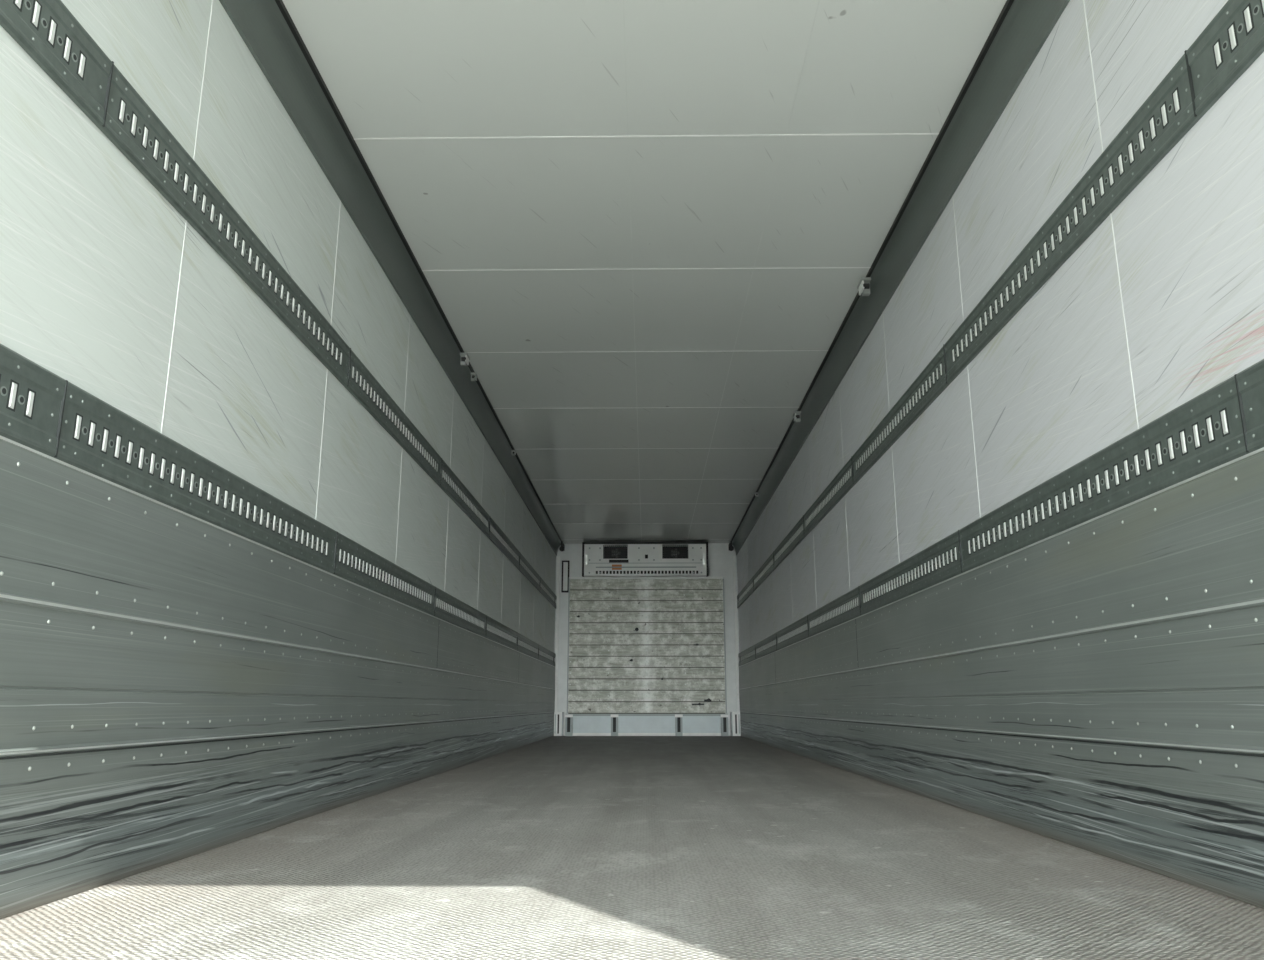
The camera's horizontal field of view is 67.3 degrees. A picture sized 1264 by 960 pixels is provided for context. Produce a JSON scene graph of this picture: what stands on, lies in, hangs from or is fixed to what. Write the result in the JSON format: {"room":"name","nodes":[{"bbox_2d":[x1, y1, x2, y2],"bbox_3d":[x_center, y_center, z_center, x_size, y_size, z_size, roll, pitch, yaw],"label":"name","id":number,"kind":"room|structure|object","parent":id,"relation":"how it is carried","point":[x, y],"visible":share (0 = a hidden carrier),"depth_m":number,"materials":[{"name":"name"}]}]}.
{"room":"truck trailer interior","nodes":[
{"label":"truck trailer interior","id":0,"kind":"room"},
{"bbox_2d":[0,0,555,652],"bbox_3d":[-1.171,0.600,6.418,0.081,2.670,13.130,0,-13,1],"label":"wall","id":1,"kind":"structure","parent":0,"point":[105,286],"depth_m":2.82,"materials":[{"name":"white plastic"}]},
{"bbox_2d":[0,435,554,918],"bbox_3d":[-1.122,1.410,6.185,0.022,0.884,13.050,0,-13,1],"label":"wall panel","id":2,"kind":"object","parent":1,"relation":"attached to","point":[175,684],"depth_m":2.49,"materials":[{"name":"metal"}]},
{"bbox_2d":[0,344,555,665],"bbox_3d":[-1.125,0.897,6.306,0.016,0.170,13.050,0,-13,1],"label":"track rail","id":3,"kind":"object","parent":1,"relation":"attached to","point":[41,411],"visible":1,"depth_m":2.50,"materials":[{"name":"metal"}]},
{"bbox_2d":[0,0,556,608],"bbox_3d":[-1.125,0.150,6.483,0.016,0.170,13.050,0,-13,1],"label":"track rail","id":4,"kind":"object","parent":1,"relation":"attached to","point":[47,31],"visible":1,"depth_m":2.61,"materials":[{"name":"metal"}]},
{"bbox_2d":[219,0,561,555],"bbox_3d":[-1.086,-0.549,6.648,0.094,0.168,13.050,0,-13,1],"label":"trim","id":5,"kind":"structure","parent":1,"relation":"attached to","point":[269,32],"depth_m":3.96,"materials":[{"name":"grey metal"}]},
{"bbox_2d":[460,353,469,365],"bbox_3d":[-1.047,-0.749,5.949,0.047,0.065,0.100,0,-13,1],"label":"clip","id":6,"kind":"object","parent":1,"relation":"attached to","point":[465,358],"visible":1,"depth_m":5.93,"materials":[{"name":"metal"}]},
{"bbox_2d":[471,373,477,380],"bbox_3d":[-1.047,-0.678,6.292,0.036,0.046,0.070,0,-13,1],"label":"clip","id":7,"kind":"object","parent":1,"relation":"attached to","point":[474,376],"visible":1,"depth_m":6.28,"materials":[{"name":"metal"}]},
{"bbox_2d":[555,556,559,711],"bbox_3d":[-0.999,2.044,12.713,0.032,2.060,0.050,0,-13,1],"label":"trim","id":8,"kind":"structure","parent":1,"relation":"attached to","point":[558,557],"depth_m":12.70,"materials":[{"name":"white paint"}]},
{"bbox_2d":[559,541,564,550],"bbox_3d":[-0.943,0.864,12.341,0.070,0.195,0.728,0,-13,1],"label":"hook","id":9,"kind":"object","parent":1,"relation":"attached to","point":[562,548],"visible":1,"depth_m":12.39,"materials":[{"name":"black metal"}]},
{"bbox_2d":[0,736,1263,959],"bbox_3d":[0.097,1.895,6.050,2.460,0.120,13.050,0,-13,1],"label":"floor","id":10,"kind":"structure","parent":0,"point":[554,847],"depth_m":2.13,"materials":[{"name":"grey metal"}]},
{"bbox_2d":[554,712,563,735],"bbox_3d":[-0.952,3.175,12.372,0.116,0.299,0.190,0,-13,1],"label":"bracket","id":11,"kind":"object","parent":10,"relation":"on","point":[558,716],"visible":1,"depth_m":12.31,"materials":[{"name":"silver metal"}]},
{"bbox_2d":[567,577,726,713],"bbox_3d":[0.192,2.180,12.579,2.072,1.777,0.210,0,-13,1],"label":"bulkhead","id":12,"kind":"object","parent":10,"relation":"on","point":[637,645],"visible":1,"depth_m":12.48,"materials":[{"name":"grey metal"}]},
{"bbox_2d":[730,712,740,735],"bbox_3d":[1.344,3.167,12.338,0.116,0.299,0.190,0,-13,1],"label":"bracket","id":13,"kind":"object","parent":10,"relation":"on","point":[735,727],"visible":0.96,"depth_m":12.27,"materials":[{"name":"silver metal"}]},
{"bbox_2d":[282,0,1006,543],"bbox_3d":[0.097,-0.673,6.659,2.460,0.082,13.050,0,-13,1],"label":"ceiling","id":14,"kind":"structure","parent":0,"point":[645,230],"depth_m":4.10,"materials":[{"name":"white plastic"}]},
{"bbox_2d":[554,543,738,735],"bbox_3d":[0.198,2.133,12.741,2.460,2.740,0.078,0,-13,1],"label":"wall","id":15,"kind":"structure","parent":0,"point":[720,558],"depth_m":12.78,"materials":[{"name":"white metal"}]},
{"bbox_2d":[561,560,569,592],"bbox_3d":[-0.902,1.309,12.886,0.102,0.430,0.050,0,-13,1],"label":"holder","id":16,"kind":"object","parent":15,"relation":"attached to","point":[565,563],"visible":0.9,"depth_m":12.87,"materials":[{"name":"black plastic"}]},
{"bbox_2d":[582,542,708,576],"bbox_3d":[0.178,1.083,12.796,1.683,0.449,0.295,0,-13,1],"label":"refrigeration unit","id":17,"kind":"object","parent":15,"relation":"attached to","point":[599,559],"visible":0.98,"depth_m":12.67,"materials":[{"name":"white paint"}]},
{"bbox_2d":[565,714,728,735],"bbox_3d":[0.191,3.176,12.334,2.110,0.279,0.230,0,-13,1],"label":"rail","id":18,"kind":"object","parent":15,"relation":"attached to","point":[575,724],"depth_m":12.33,"materials":[{"name":"grey metal"}]},
{"bbox_2d":[737,0,1263,652],"bbox_3d":[1.367,0.591,6.380,0.081,2.670,13.130,0,-13,1],"label":"wall","id":19,"kind":"structure","parent":0,"point":[1162,304],"depth_m":2.87,"materials":[{"name":"white plastic"}]},
{"bbox_2d":[728,541,733,550],"bbox_3d":[1.317,0.861,12.316,0.070,0.194,0.720,0,-13,1],"label":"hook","id":20,"kind":"object","parent":19,"relation":"attached to","point":[731,548],"visible":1,"depth_m":12.37,"materials":[{"name":"black metal"}]},
{"bbox_2d":[733,556,739,711],"bbox_3d":[1.393,2.035,12.677,0.032,2.060,0.050,0,-13,1],"label":"trim","id":21,"kind":"structure","parent":19,"relation":"attached to","point":[734,557],"depth_m":12.65,"materials":[{"name":"white paint"}]},
{"bbox_2d":[793,411,800,421],"bbox_3d":[1.239,-0.469,7.132,0.047,0.065,0.100,0,-13,1],"label":"clip","id":22,"kind":"object","parent":19,"relation":"attached to","point":[796,415],"visible":1,"depth_m":7.10,"materials":[{"name":"metal"}]},
{"bbox_2d":[857,277,870,295],"bbox_3d":[1.202,-0.991,4.913,0.050,0.072,0.110,0,-13,1],"label":"clip","id":23,"kind":"object","parent":19,"relation":"attached to","point":[863,285],"visible":1,"depth_m":4.89,"materials":[{"name":"metal"}]},
{"bbox_2d":[731,0,1069,554],"bbox_3d":[1.280,-0.558,6.612,0.094,0.168,13.050,0,-13,1],"label":"trim","id":24,"kind":"structure","parent":19,"relation":"attached to","point":[1021,29],"depth_m":3.94,"materials":[{"name":"grey metal"}]},
{"bbox_2d":[737,0,1263,607],"bbox_3d":[1.319,0.141,6.446,0.016,0.170,13.050,0,-13,1],"label":"track rail","id":25,"kind":"object","parent":19,"relation":"attached to","point":[1233,40],"visible":1,"depth_m":2.65,"materials":[{"name":"metal"}]},
{"bbox_2d":[738,359,1263,665],"bbox_3d":[1.319,0.888,6.269,0.016,0.170,13.050,0,-13,1],"label":"track rail","id":26,"kind":"object","parent":19,"relation":"attached to","point":[1224,423],"visible":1,"depth_m":2.61,"materials":[{"name":"metal"}]},
{"bbox_2d":[739,447,1263,908],"bbox_3d":[1.316,1.401,6.148,0.022,0.884,13.050,0,-13,1],"label":"wall panel","id":27,"kind":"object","parent":19,"relation":"attached to","point":[1096,685],"depth_m":2.62,"materials":[{"name":"metal"}]}
]}

